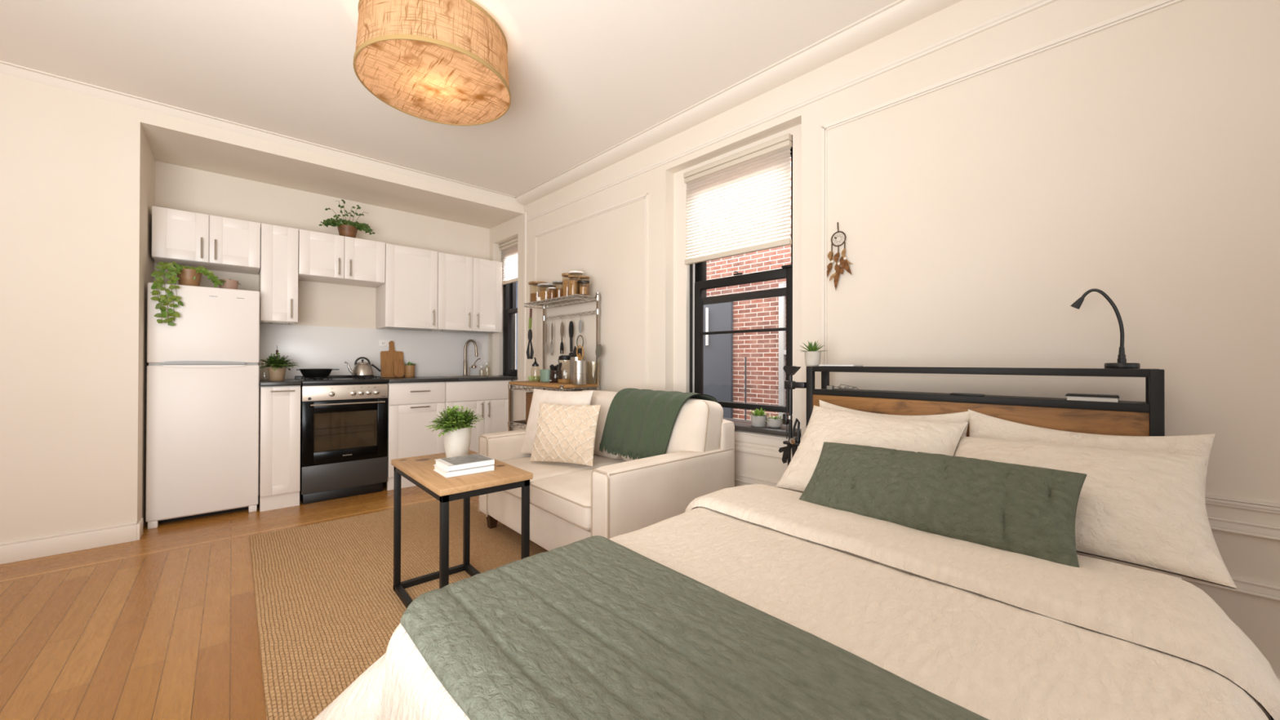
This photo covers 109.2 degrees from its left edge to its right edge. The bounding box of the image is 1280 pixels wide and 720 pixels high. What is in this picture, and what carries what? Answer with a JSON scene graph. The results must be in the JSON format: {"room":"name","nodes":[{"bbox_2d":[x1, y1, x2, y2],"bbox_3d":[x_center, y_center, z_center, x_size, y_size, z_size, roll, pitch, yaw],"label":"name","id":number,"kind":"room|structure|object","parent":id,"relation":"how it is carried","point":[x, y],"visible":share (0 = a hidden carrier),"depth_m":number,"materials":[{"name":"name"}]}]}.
{"room":"studio apartment","nodes":[
{"label":"studio apartment","id":0,"kind":"room"},
{"bbox_2d":[0,72,155,542],"bbox_3d":[-4.215,-0.242,2.001,2.790,2.580,0.695,0,0,-42],"label":"wall","id":1,"kind":"structure","parent":0,"point":[77,170],"depth_m":2.50,"materials":[{"name":"paint"}]},
{"bbox_2d":[0,518,142,564],"bbox_3d":[-4.018,0.993,1.782,2.802,0.110,0.140,0,0,-42],"label":"baseboard","id":2,"kind":"structure","parent":1,"relation":"attached to","point":[28,548],"depth_m":2.49,"materials":[{"name":"beige paint"}]},
{"bbox_2d":[140,108,524,228],"bbox_3d":[-2.253,-1.456,3.762,2.470,0.125,0.695,0,0,-42],"label":"soffit","id":3,"kind":"structure","parent":1,"relation":"attached to","point":[171,140],"depth_m":3.41,"materials":[{"name":"paint"}]},
{"bbox_2d":[0,481,548,719],"bbox_3d":[-1.131,1.075,0.595,5.520,0.050,7.200,0,0,-42],"label":"floor","id":4,"kind":"structure","parent":0,"point":[162,624],"depth_m":1.81,"materials":[{"name":"brown wood"}]},
{"bbox_2d":[145,282,259,528],"bbox_3d":[-3.018,0.287,3.176,0.538,1.540,0.500,0,0,-42],"label":"fridge","id":5,"kind":"object","parent":4,"relation":"on","point":[203,369],"visible":0.94,"depth_m":3.00,"materials":[{"name":"white metal"}]},
{"bbox_2d":[150,261,223,325],"bbox_3d":[-2.982,-0.426,2.980,0.201,0.422,0.335,0,0,28],"label":"trailing plant","id":6,"kind":"object","parent":5,"relation":"on","point":[187,275],"visible":0.97,"depth_m":2.89,"materials":[{"name":"green plant"}]},
{"bbox_2d":[213,279,240,289],"bbox_3d":[-2.876,-0.524,3.170,0.113,0.082,0.125,0,0,3],"label":"bowl","id":7,"kind":"object","parent":5,"relation":"on","point":[228,283],"visible":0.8,"depth_m":3.14,"materials":[{"name":"beige ceramic"}]},
{"bbox_2d":[258,385,300,511],"bbox_3d":[-2.712,0.622,3.411,0.222,0.873,0.568,0,0,-42],"label":"base cabinet","id":8,"kind":"object","parent":4,"relation":"on","point":[279,406],"visible":1,"depth_m":3.23,"materials":[{"name":"beige paint"}]},
{"bbox_2d":[259,378,301,386],"bbox_3d":[-2.717,0.170,3.421,0.228,0.030,0.547,0,0,-42],"label":"countertop","id":9,"kind":"structure","parent":8,"relation":"on","point":[291,382],"depth_m":3.24,"materials":[{"name":"black stone"}]},
{"bbox_2d":[258,345,298,381],"bbox_3d":[-2.662,0.024,3.350,0.255,0.260,0.267,0,0,-42],"label":"potted plant","id":10,"kind":"object","parent":9,"relation":"on","point":[277,371],"visible":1,"depth_m":3.32,"materials":[{"name":"green plant"}]},
{"bbox_2d":[294,374,388,504],"bbox_3d":[-2.410,0.595,3.673,0.561,0.930,0.578,0,0,-42],"label":"stove","id":11,"kind":"object","parent":4,"relation":"on","point":[344,419],"visible":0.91,"depth_m":3.48,"materials":[{"name":"black metal"}]},
{"bbox_2d":[296,368,339,377],"bbox_3d":[-2.501,0.100,3.526,0.231,0.061,0.216,0,0,-1],"label":"wok","id":12,"kind":"object","parent":11,"relation":"on","point":[305,372],"visible":1,"depth_m":3.45,"materials":[{"name":"black metal"}]},
{"bbox_2d":[295,377,388,384],"bbox_3d":[-2.409,0.166,3.676,0.561,0.027,0.508,0,0,-42],"label":"cooktop","id":13,"kind":"object","parent":11,"relation":"in","point":[304,380],"depth_m":3.54,"materials":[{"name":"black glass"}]},
{"bbox_2d":[301,398,387,466],"bbox_3d":[-2.240,0.541,3.485,0.559,0.467,0.072,0,0,-42],"label":"oven","id":14,"kind":"object","parent":11,"relation":"in","point":[335,431],"depth_m":3.49,"materials":[{"name":"black glass"}]},
{"bbox_2d":[344,356,381,376],"bbox_3d":[-2.325,0.053,3.821,0.237,0.158,0.156,0,0,-11],"label":"kettle","id":15,"kind":"object","parent":11,"relation":"on","point":[362,368],"visible":1,"depth_m":3.78,"materials":[{"name":"silver metal"}]},
{"bbox_2d":[248,498,547,719],"bbox_3d":[-1.022,1.053,2.167,1.220,0.007,2.535,0,0,-42],"label":"rug","id":16,"kind":"object","parent":4,"relation":"on","point":[328,607],"visible":0.47,"depth_m":2.13,"materials":[{"name":"wicker"}]},
{"bbox_2d":[391,449,533,608],"bbox_3d":[-0.784,0.752,1.954,0.361,0.594,0.660,0,0,-42],"label":"side table","id":17,"kind":"object","parent":16,"relation":"on","point":[419,470],"visible":0.7,"depth_m":1.82,"materials":[{"name":"brown wood"}]},
{"bbox_2d":[426,405,483,457],"bbox_3d":[-0.860,0.332,2.107,0.251,0.246,0.244,0,0,38],"label":"potted plant","id":18,"kind":"object","parent":17,"relation":"on","point":[456,428],"visible":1,"depth_m":2.06,"materials":[{"name":"green plant"}]},
{"bbox_2d":[433,464,493,477],"bbox_3d":[-0.725,0.443,1.873,0.190,0.022,0.165,0,0,-40],"label":"book","id":19,"kind":"object","parent":17,"relation":"on","point":[441,471],"visible":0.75,"depth_m":1.81,"materials":[{"name":"beige paper"}]},
{"bbox_2d":[435,453,494,471],"bbox_3d":[-0.724,0.420,1.878,0.186,0.022,0.158,0,0,-42],"label":"book","id":20,"kind":"object","parent":19,"relation":"on","point":[468,461],"visible":1,"depth_m":1.85,"materials":[{"name":"beige paper"}]},
{"bbox_2d":[386,382,445,490],"bbox_3d":[-2.035,0.626,4.017,0.444,0.873,0.568,0,0,-42],"label":"base cabinet","id":21,"kind":"object","parent":4,"relation":"on","point":[411,406],"visible":0.7,"depth_m":3.81,"materials":[{"name":"beige paint"}]},
{"bbox_2d":[380,376,512,382],"bbox_3d":[-1.808,0.175,4.236,1.074,0.030,0.547,0,0,-42],"label":"countertop","id":22,"kind":"structure","parent":21,"relation":"on","point":[425,379],"depth_m":4.00,"materials":[{"name":"black stone"}]},
{"bbox_2d":[380,341,404,377],"bbox_3d":[-2.260,-0.009,4.149,0.184,0.333,0.064,0,0,-42],"label":"chopping board","id":23,"kind":"object","parent":22,"relation":"on","point":[387,358],"visible":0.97,"depth_m":4.12,"materials":[{"name":"brown wood"}]},
{"bbox_2d":[393,359,404,377],"bbox_3d":[-2.193,0.074,4.140,0.088,0.168,0.039,0,0,-42],"label":"chopping board","id":24,"kind":"object","parent":22,"relation":"on","point":[398,364],"visible":1,"depth_m":4.13,"materials":[{"name":"brown wood"}]},
{"bbox_2d":[404,361,417,377],"bbox_3d":[-2.134,0.086,4.199,0.136,0.147,0.108,0,0,13],"label":"potted plant","id":25,"kind":"object","parent":22,"relation":"on","point":[409,368],"visible":0.97,"depth_m":4.17,"materials":[{"name":"green plant"}]},
{"bbox_2d":[440,375,502,377],"bbox_3d":[-1.619,0.173,4.376,0.470,0.033,0.360,0,0,-42],"label":"sink","id":26,"kind":"object","parent":22,"relation":"in","point":[460,376],"visible":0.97,"depth_m":4.42,"materials":[{"name":"silver metal"}]},
{"bbox_2d":[462,339,480,375],"bbox_3d":[-1.698,-0.022,4.591,0.162,0.369,0.092,0,0,0],"label":"faucet","id":27,"kind":"object","parent":22,"relation":"on","point":[473,366],"visible":0.92,"depth_m":4.56,"materials":[{"name":"silver metal"}]},
{"bbox_2d":[444,380,511,453],"bbox_3d":[-1.637,0.629,4.374,0.617,0.873,0.568,0,0,-42],"label":"base cabinet","id":28,"kind":"object","parent":4,"relation":"on","point":[489,399],"visible":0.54,"depth_m":4.19,"materials":[{"name":"beige paint"}]},
{"bbox_2d":[507,292,599,431],"bbox_3d":[-0.698,0.277,3.599,0.363,1.575,0.780,0,0,-44],"label":"wire rack","id":29,"kind":"object","parent":4,"relation":"on","point":[537,384],"visible":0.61,"depth_m":3.56,"materials":[{"name":"silver metal"}]},
{"bbox_2d":[510,419,527,429],"bbox_3d":[-0.698,0.526,3.599,0.330,0.043,0.746,0,0,-44],"label":"wire shelf","id":30,"kind":"object","parent":29,"relation":"attached to","point":[523,421],"depth_m":3.71,"materials":[{"name":"silver metal"}]},
{"bbox_2d":[525,391,533,422],"bbox_3d":[-0.654,0.382,3.558,0.250,0.244,0.500,0,0,-44],"label":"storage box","id":31,"kind":"object","parent":29,"relation":"on","point":[528,395],"visible":0.2,"depth_m":3.62,"materials":[{"name":"brown wood"}]},
{"bbox_2d":[526,307,533,359],"bbox_3d":[-0.930,-0.230,3.853,0.028,0.445,0.096,0,0,-44],"label":"whisk","id":32,"kind":"object","parent":29,"relation":"hanging from","point":[530,331],"visible":1,"depth_m":3.84,"materials":[{"name":"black metal"}]},
{"bbox_2d":[528,281,546,302],"bbox_3d":[-0.874,-0.571,3.897,0.161,0.180,0.161,0,0,-44],"label":"storage jar","id":33,"kind":"object","parent":29,"relation":"on","point":[533,296],"visible":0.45,"depth_m":3.84,"materials":[{"name":"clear glass"}]},
{"bbox_2d":[539,369,550,382],"bbox_3d":[-0.751,0.128,3.695,0.124,0.100,0.124,0,0,-44],"label":"cup","id":34,"kind":"object","parent":29,"relation":"on","point":[544,374],"visible":0.56,"depth_m":3.64,"materials":[{"name":"green ceramic"}]},
{"bbox_2d":[537,283,555,302],"bbox_3d":[-0.769,-0.552,3.762,0.152,0.141,0.152,0,0,-44],"label":"storage jar","id":35,"kind":"object","parent":29,"relation":"on","point":[544,295],"visible":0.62,"depth_m":3.70,"materials":[{"name":"clear glass"}]},
{"bbox_2d":[510,384,595,391],"bbox_3d":[-0.697,0.224,3.600,0.330,0.043,0.746,0,0,-44],"label":"wire shelf","id":36,"kind":"object","parent":29,"relation":"attached to","point":[562,388],"depth_m":3.38,"materials":[{"name":"brown wood"}]},
{"bbox_2d":[549,362,562,382],"bbox_3d":[-0.667,0.099,3.609,0.102,0.158,0.106,0,0,-44],"label":"jar","id":37,"kind":"object","parent":29,"relation":"on","point":[555,373],"visible":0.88,"depth_m":3.57,"materials":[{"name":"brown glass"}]},
{"bbox_2d":[551,280,562,299],"bbox_3d":[-0.647,-0.555,3.665,0.120,0.146,0.120,0,0,-44],"label":"storage jar","id":38,"kind":"object","parent":29,"relation":"on","point":[558,292],"visible":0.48,"depth_m":3.62,"materials":[{"name":"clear glass"}]},
{"bbox_2d":[523,293,596,308],"bbox_3d":[-0.651,-0.463,3.647,0.206,0.033,0.746,0,0,-44],"label":"wire shelf","id":39,"kind":"object","parent":29,"relation":"attached to","point":[550,302],"depth_m":3.62,"materials":[{"name":"silver metal"}]},
{"bbox_2d":[560,316,564,354],"bbox_3d":[-0.642,-0.203,3.767,0.019,0.313,0.048,0,0,-44],"label":"slotted spoon","id":40,"kind":"object","parent":29,"relation":"hanging from","point":[562,348],"visible":1,"depth_m":3.76,"materials":[{"name":"silver metal"}]},
{"bbox_2d":[558,355,571,382],"bbox_3d":[-0.578,0.071,3.501,0.125,0.214,0.120,0,0,-44],"label":"glass jar","id":41,"kind":"object","parent":29,"relation":"on","point":[562,357],"visible":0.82,"depth_m":3.46,"materials":[{"name":"clear glass"}]},
{"bbox_2d":[561,272,571,297],"bbox_3d":[-0.571,-0.580,3.588,0.092,0.197,0.092,0,0,-44],"label":"storage jar","id":42,"kind":"object","parent":29,"relation":"on","point":[565,282],"visible":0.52,"depth_m":3.55,"materials":[{"name":"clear glass"}]},
{"bbox_2d":[568,315,573,356],"bbox_3d":[-0.548,-0.181,3.665,0.026,0.357,0.068,0,0,-44],"label":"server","id":43,"kind":"object","parent":29,"relation":"hanging from","point":[571,324],"visible":0.8,"depth_m":3.66,"materials":[{"name":"black plastic"}]},
{"bbox_2d":[568,275,578,295],"bbox_3d":[-0.501,-0.555,3.409,0.080,0.146,0.080,0,0,-44],"label":"storage jar","id":44,"kind":"object","parent":29,"relation":"on","point":[572,283],"visible":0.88,"depth_m":3.38,"materials":[{"name":"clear glass"}]},
{"bbox_2d":[568,271,583,297],"bbox_3d":[-0.494,-0.584,3.524,0.120,0.204,0.120,0,0,-44],"label":"storage jar","id":45,"kind":"object","parent":29,"relation":"on","point":[572,273],"visible":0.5,"depth_m":3.49,"materials":[{"name":"clear glass"}]},
{"bbox_2d":[569,356,585,383],"bbox_3d":[-0.474,0.078,3.441,0.114,0.200,0.114,0,0,-44],"label":"steel canister","id":46,"kind":"object","parent":29,"relation":"on","point":[571,358],"visible":0.33,"depth_m":3.40,"materials":[{"name":"silver metal"}]},
{"bbox_2d":[572,360,586,384],"bbox_3d":[-0.441,0.091,3.308,0.106,0.172,0.106,0,0,-44],"label":"steel canister","id":47,"kind":"object","parent":29,"relation":"on","point":[579,367],"visible":1,"depth_m":3.26,"materials":[{"name":"silver metal"}]},
{"bbox_2d":[576,314,583,356],"bbox_3d":[-0.463,-0.163,3.576,0.029,0.395,0.090,0,0,-44],"label":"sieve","id":48,"kind":"object","parent":29,"relation":"hanging from","point":[580,321],"visible":0.84,"depth_m":3.58,"materials":[{"name":"silver metal"}]},
{"bbox_2d":[577,280,589,294],"bbox_3d":[-0.420,-0.534,3.376,0.092,0.103,0.092,0,0,-44],"label":"storage jar","id":49,"kind":"object","parent":29,"relation":"on","point":[583,290],"visible":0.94,"depth_m":3.35,"materials":[{"name":"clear glass"}]},
{"label":"glass vase","id":50,"kind":"object","parent":29,"relation":"on","visible":0},
{"bbox_2d":[592,344,602,382],"bbox_3d":[-0.310,0.026,3.375,0.082,0.287,0.023,0,0,30],"label":"spatula","id":51,"kind":"object","parent":50,"relation":"in","point":[598,351],"visible":1,"depth_m":3.37,"materials":[{"name":"brown plastic"}]},
{"bbox_2d":[478,390,734,551],"bbox_3d":[-0.253,0.632,2.676,0.908,0.858,1.343,0,0,-42],"label":"sofa","id":52,"kind":"object","parent":4,"relation":"on","point":[617,495],"visible":0.55,"depth_m":2.29,"materials":[{"name":"beige fabric"}]},
{"bbox_2d":[521,388,593,453],"bbox_3d":[-0.538,0.402,2.928,0.465,0.415,0.194,0,0,25],"label":"sofa cushion","id":53,"kind":"object","parent":52,"relation":"on","point":[560,397],"visible":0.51,"depth_m":2.93,"materials":[{"name":"beige fabric"}]},
{"bbox_2d":[501,454,625,499],"bbox_3d":[-0.478,0.695,2.838,0.789,0.158,0.536,0,0,-42],"label":"seat cushion","id":54,"kind":"object","parent":52,"relation":"on","point":[540,469],"depth_m":2.66,"materials":[{"name":"beige fabric"}]},
{"bbox_2d":[529,467,596,531],"bbox_3d":[-0.116,0.694,2.434,0.789,0.158,0.536,0,0,-42],"label":"seat cushion","id":55,"kind":"object","parent":52,"relation":"on","point":[566,500],"depth_m":2.19,"materials":[{"name":"beige fabric"}]},
{"bbox_2d":[529,402,601,466],"bbox_3d":[-0.446,0.436,2.702,0.410,0.342,0.171,0,0,18],"label":"sofa cushion","id":56,"kind":"object","parent":52,"relation":"on","point":[565,433],"visible":1,"depth_m":2.66,"materials":[{"name":"beige fabric"}]},
{"bbox_2d":[583,390,622,459],"bbox_3d":[-0.232,0.424,3.055,0.276,0.434,0.534,0,0,-42],"label":"cushion","id":57,"kind":"object","parent":52,"relation":"on","point":[604,398],"depth_m":2.90,"materials":[{"name":"beige fabric"}]},
{"bbox_2d":[599,387,718,459],"bbox_3d":[0.089,0.372,2.674,0.337,0.393,0.687,0,0,-42],"label":"throw blanket","id":58,"kind":"object","parent":52,"relation":"on","point":[639,423],"visible":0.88,"depth_m":2.59,"materials":[{"name":"green fabric"}]},
{"bbox_2d":[621,398,723,461],"bbox_3d":[0.165,0.422,2.612,0.275,0.435,0.652,0,0,-42],"label":"cushion","id":59,"kind":"object","parent":52,"relation":"on","point":[697,430],"depth_m":2.37,"materials":[{"name":"beige fabric"}]},
{"bbox_2d":[775,366,1182,579],"bbox_3d":[0.581,0.540,1.133,1.842,1.034,1.057,0,0,-44],"label":"bed","id":60,"kind":"object","parent":4,"relation":"on","point":[1122,418],"visible":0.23,"depth_m":1.50,"materials":[{"name":"black metal"}]},
{"bbox_2d":[778,365,806,466],"bbox_3d":[0.688,0.266,2.068,0.042,0.479,0.126,0,0,-44],"label":"clamp arm","id":61,"kind":"object","parent":60,"relation":"attached to","point":[793,442],"visible":0.94,"depth_m":2.07,"materials":[{"name":"black plastic"}]},
{"bbox_2d":[313,484,1279,719],"bbox_3d":[0.257,0.626,0.787,1.438,0.417,1.528,0,0,-44],"label":"duvet","id":62,"kind":"object","parent":60,"relation":"on","point":[994,633],"visible":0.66,"depth_m":0.78,"materials":[{"name":"beige fabric"}]},
{"bbox_2d":[400,535,989,719],"bbox_3d":[0.091,0.591,0.610,0.485,0.330,1.248,0,0,-44],"label":"throw","id":63,"kind":"object","parent":62,"relation":"on","point":[592,628],"visible":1,"depth_m":0.66,"materials":[{"name":"green fabric"}]},
{"bbox_2d":[799,441,1086,567],"bbox_3d":[0.771,0.361,1.247,0.222,0.200,0.644,0,0,-44],"label":"lumbar cushion","id":64,"kind":"object","parent":62,"relation":"on","point":[1019,508],"visible":0.88,"depth_m":1.14,"materials":[{"name":"green fabric"}]},
{"bbox_2d":[801,341,826,365],"bbox_3d":[0.782,-0.032,2.060,0.128,0.118,0.127,0,0,27],"label":"potted plant","id":65,"kind":"object","parent":60,"relation":"on","point":[812,357],"visible":0.98,"depth_m":2.03,"materials":[{"name":"green plant"}]},
{"bbox_2d":[818,364,862,366],"bbox_3d":[0.880,0.024,1.994,0.112,0.008,0.148,0,0,-44],"label":"tablet","id":66,"kind":"object","parent":60,"relation":"on","point":[821,365],"visible":1,"depth_m":1.96,"materials":[{"name":"white"}]},
{"bbox_2d":[775,405,968,493],"bbox_3d":[0.780,0.333,1.567,0.292,0.301,0.526,0,0,-44],"label":"bed pillow","id":67,"kind":"object","parent":60,"relation":"on","point":[824,424],"visible":0.46,"depth_m":1.57,"materials":[{"name":"beige fabric"}]},
{"bbox_2d":[819,400,968,436],"bbox_3d":[0.924,0.315,1.723,0.120,0.295,0.533,0,0,-44],"label":"bed pillow","id":68,"kind":"object","parent":60,"relation":"on","point":[962,417],"visible":0.11,"depth_m":1.63,"materials":[{"name":"beige fabric"}]},
{"bbox_2d":[949,392,985,396],"bbox_3d":[1.189,0.126,1.654,0.045,0.008,0.100,0,0,-44],"label":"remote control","id":69,"kind":"object","parent":60,"relation":"on","point":[951,393],"visible":0.96,"depth_m":1.64,"materials":[{"name":"black plastic"}]},
{"bbox_2d":[812,366,1149,377],"bbox_3d":[1.173,0.039,1.719,0.180,0.024,0.993,0,0,-44],"label":"shelf","id":70,"kind":"object","parent":60,"relation":"attached to","point":[1113,372],"depth_m":1.55,"materials":[{"name":"black metal"}]},
{"bbox_2d":[812,388,1149,413],"bbox_3d":[1.173,0.140,1.718,0.180,0.024,0.993,0,0,-44],"label":"shelf","id":71,"kind":"object","parent":60,"relation":"attached to","point":[990,402],"depth_m":1.58,"materials":[{"name":"black metal"}]},
{"bbox_2d":[968,408,1215,504],"bbox_3d":[1.284,0.325,1.355,0.119,0.313,0.542,0,0,-44],"label":"bed pillow","id":72,"kind":"object","parent":60,"relation":"on","point":[980,425],"visible":0.31,"depth_m":1.32,"materials":[{"name":"beige fabric"}]},
{"bbox_2d":[1065,393,1119,402],"bbox_3d":[1.439,0.121,1.449,0.123,0.018,0.119,0,0,-44],"label":"book","id":73,"kind":"object","parent":60,"relation":"on","point":[1071,397],"visible":0.99,"depth_m":1.42,"materials":[{"name":"beige paper"}]},
{"bbox_2d":[953,435,1236,589],"bbox_3d":[1.111,0.354,1.207,0.342,0.235,0.534,0,0,-44],"label":"bed pillow","id":74,"kind":"object","parent":60,"relation":"on","point":[1142,509],"visible":0.67,"depth_m":1.06,"materials":[{"name":"beige fabric"}]},
{"bbox_2d":[1070,288,1140,368],"bbox_3d":[1.456,-0.100,1.429,0.076,0.253,0.154,0,0,-44],"label":"desk lamp","id":75,"kind":"object","parent":60,"relation":"on","point":[1122,363],"visible":1,"depth_m":1.40,"materials":[{"name":"black plastic"}]},
{"bbox_2d":[154,160,489,494],"bbox_3d":[-2.521,-0.228,4.052,2.750,2.580,0.100,0,0,-42],"label":"wall","id":76,"kind":"structure","parent":0,"point":[177,187],"depth_m":3.80,"materials":[{"name":"paint"}]},
{"bbox_2d":[151,205,260,275],"bbox_3d":[-3.063,-0.833,3.242,0.540,0.330,0.381,0,0,-42],"label":"upper cabinet","id":77,"kind":"object","parent":76,"relation":"attached to","point":[211,242],"visible":1,"depth_m":3.12,"materials":[{"name":"beige paint"}]},
{"bbox_2d":[258,222,298,324],"bbox_3d":[-2.779,-0.632,3.497,0.218,0.730,0.381,0,0,-42],"label":"upper cabinet","id":78,"kind":"object","parent":76,"relation":"attached to","point":[278,270],"visible":0.95,"depth_m":3.38,"materials":[{"name":"beige paint"}]},
{"bbox_2d":[297,229,385,288],"bbox_3d":[-2.476,-0.823,3.768,0.585,0.342,0.381,0,0,-42],"label":"upper cabinet","id":79,"kind":"object","parent":76,"relation":"attached to","point":[326,258],"visible":0.98,"depth_m":3.65,"materials":[{"name":"beige paint"}]},
{"bbox_2d":[319,199,375,237],"bbox_3d":[-2.407,-1.152,3.757,0.400,0.315,0.179,0,0,-42],"label":"potted plant","id":80,"kind":"object","parent":79,"relation":"on","point":[345,228],"visible":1,"depth_m":3.72,"materials":[{"name":"green plant"}]},
{"bbox_2d":[258,323,488,379],"bbox_3d":[-2.294,-0.061,4.179,1.860,0.441,0.014,0,0,-42],"label":"backsplash","id":81,"kind":"structure","parent":76,"relation":"attached to","point":[435,353],"depth_m":4.04,"materials":[{"name":"white"}]},
{"bbox_2d":[375,243,437,331],"bbox_3d":[-2.098,-0.628,4.107,0.423,0.718,0.381,0,0,-42],"label":"upper cabinet","id":82,"kind":"object","parent":76,"relation":"attached to","point":[407,299],"visible":1,"depth_m":3.98,"materials":[{"name":"beige paint"}]},
{"bbox_2d":[387,327,432,330],"bbox_3d":[-2.043,-0.274,4.051,0.360,0.011,0.040,0,0,-42],"label":"light","id":83,"kind":"object","parent":82,"relation":"attached to","point":[399,328],"depth_m":4.03,"materials":[{"name":"grey plastic"}]},
{"bbox_2d":[426,252,502,333],"bbox_3d":[-1.709,-0.623,4.455,0.614,0.713,0.381,0,0,-42],"label":"upper cabinet","id":84,"kind":"object","parent":76,"relation":"attached to","point":[469,289],"visible":0.98,"depth_m":4.32,"materials":[{"name":"beige paint"}]},
{"bbox_2d":[440,329,493,333],"bbox_3d":[-1.656,-0.272,4.398,0.500,0.011,0.040,0,0,-42],"label":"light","id":85,"kind":"object","parent":84,"relation":"attached to","point":[441,330],"depth_m":4.36,"materials":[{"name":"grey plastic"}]},
{"bbox_2d":[0,0,897,195],"bbox_3d":[-1.059,-1.560,0.632,5.650,0.060,7.150,0,0,-42],"label":"ceiling","id":86,"kind":"structure","parent":0,"point":[586,77],"depth_m":2.31,"materials":[{"name":"beige paint"}]},
{"bbox_2d":[352,0,511,125],"bbox_3d":[-0.930,-1.383,2.088,0.653,0.280,0.653,0,0,-42],"label":"ceiling lamp","id":87,"kind":"object","parent":86,"relation":"hanging from","point":[438,61],"visible":1,"depth_m":1.94,"materials":[{"name":"brown fabric"}]},
{"bbox_2d":[355,39,509,124],"bbox_3d":[-0.931,-1.249,2.088,0.641,0.001,0.641,0,0,-42],"label":"diffuser","id":88,"kind":"object","parent":87,"relation":"attached to","point":[437,81],"depth_m":2.03,"materials":[{"name":"beige fabric"}]},
{"bbox_2d":[488,0,1279,677],"bbox_3d":[0.878,-0.226,2.485,0.270,2.580,7.120,0,0,-44],"label":"wall","id":89,"kind":"structure","parent":0,"point":[1136,161],"depth_m":1.69,"materials":[{"name":"paint"}]},
{"bbox_2d":[496,281,517,379],"bbox_3d":[-1.299,-0.515,4.659,0.260,1.415,0.547,0,0,-44],"label":"window","id":90,"kind":"structure","parent":89,"relation":"in","point":[509,309],"depth_m":4.81,"materials":[{"name":"black metal"}]},
{"bbox_2d":[498,237,517,284],"bbox_3d":[-1.300,-1.005,4.641,0.048,0.425,0.500,0,0,-44],"label":"blind","id":91,"kind":"object","parent":89,"relation":"attached to","point":[508,249],"visible":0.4,"depth_m":4.68,"materials":[{"name":"beige fabric"}]},
{"bbox_2d":[523,212,527,428],"bbox_3d":[-1.078,-0.161,4.274,0.023,2.455,0.035,0,0,-44],"label":"trim","id":92,"kind":"structure","parent":89,"relation":"attached to","point":[525,277],"depth_m":4.26,"materials":[{"name":"beige paint"}]},
{"bbox_2d":[673,124,801,436],"bbox_3d":[0.561,-0.429,2.749,0.295,1.665,0.958,0,0,-44],"label":"window","id":93,"kind":"structure","parent":89,"relation":"in","point":[699,284],"depth_m":2.82,"materials":[{"name":"black metal"}]},
{"bbox_2d":[683,133,792,265],"bbox_3d":[0.556,-0.921,2.720,0.048,0.594,0.737,0,0,-44],"label":"blind","id":94,"kind":"object","parent":93,"relation":"attached to","point":[739,203],"visible":1,"depth_m":2.68,"materials":[{"name":"beige fabric"}]},
{"bbox_2d":[746,407,769,426],"bbox_3d":[0.662,0.314,2.530,0.135,0.106,0.136,0,0,-28],"label":"potted plant","id":95,"kind":"object","parent":93,"relation":"on","point":[758,419],"visible":0.99,"depth_m":2.50,"materials":[{"name":"green plant"}]},
{"bbox_2d":[765,415,782,427],"bbox_3d":[0.729,0.332,2.473,0.118,0.068,0.101,0,0,19],"label":"plant pot","id":96,"kind":"object","parent":93,"relation":"on","point":[772,421],"visible":0.98,"depth_m":2.45,"materials":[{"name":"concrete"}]},
{"bbox_2d":[514,0,962,205],"bbox_3d":[1.051,-1.492,2.041,0.120,0.052,6.240,0,0,-44],"label":"trim","id":97,"kind":"structure","parent":89,"relation":"attached to","point":[898,15],"depth_m":2.43,"materials":[{"name":"beige paint"}]},
{"bbox_2d":[734,430,801,448],"bbox_3d":[0.492,0.435,2.671,0.019,0.057,1.004,0,0,-44],"label":"trim","id":98,"kind":"structure","parent":89,"relation":"attached to","point":[746,437],"depth_m":2.49,"materials":[{"name":"beige paint"}]},
{"bbox_2d":[525,0,1057,222],"bbox_3d":[1.104,-1.321,2.057,0.018,0.037,6.190,0,0,-44],"label":"trim","id":99,"kind":"structure","parent":89,"relation":"attached to","point":[1031,6],"depth_m":2.19,"materials":[{"name":"beige paint"}]},
{"bbox_2d":[826,222,853,289],"bbox_3d":[0.959,-0.499,2.184,0.015,0.333,0.126,0,0,-44],"label":"dreamcatcher","id":100,"kind":"object","parent":89,"relation":"hanging from","point":[843,261],"visible":1,"depth_m":2.19,"materials":[{"name":"brown"}]},
{"bbox_2d":[533,0,1279,513],"bbox_3d":[0.870,-0.360,2.295,0.010,1.605,5.260,0,0,-44],"label":"trim","id":101,"kind":"structure","parent":89,"relation":"attached to","point":[1268,507],"depth_m":2.12,"materials":[{"name":"beige paint"}]},
{"bbox_2d":[734,443,1279,600],"bbox_3d":[1.101,0.585,2.050,0.015,0.210,6.190,0,0,-44],"label":"trim","id":102,"kind":"structure","parent":89,"relation":"attached to","point":[1253,588],"depth_m":1.35,"materials":[{"name":"beige paint"}]},
{"label":"outside","id":103,"kind":"structure","parent":0,"visible":0},
{"bbox_2d":[515,156,792,424],"bbox_3d":[0.647,0.374,4.832,0.310,7.400,12.000,0,0,-44],"label":"neighbouring building","id":104,"kind":"structure","parent":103,"point":[739,367],"depth_m":4.33,"materials":[{"name":"red brick"}]},
{"bbox_3d":[-2.954,-0.255,-1.572,0.100,2.580,6.400,0,0,-42],"label":"wall","id":105,"kind":"structure","parent":0,"visible":0},
{"bbox_2d":[0,60,524,205],"bbox_3d":[-3.042,-1.504,2.552,5.260,0.045,0.055,0,0,-42],"label":"trim","id":106,"kind":"structure","parent":105,"relation":"attached to","point":[6,68],"depth_m":2.89,"materials":[{"name":"beige paint"}]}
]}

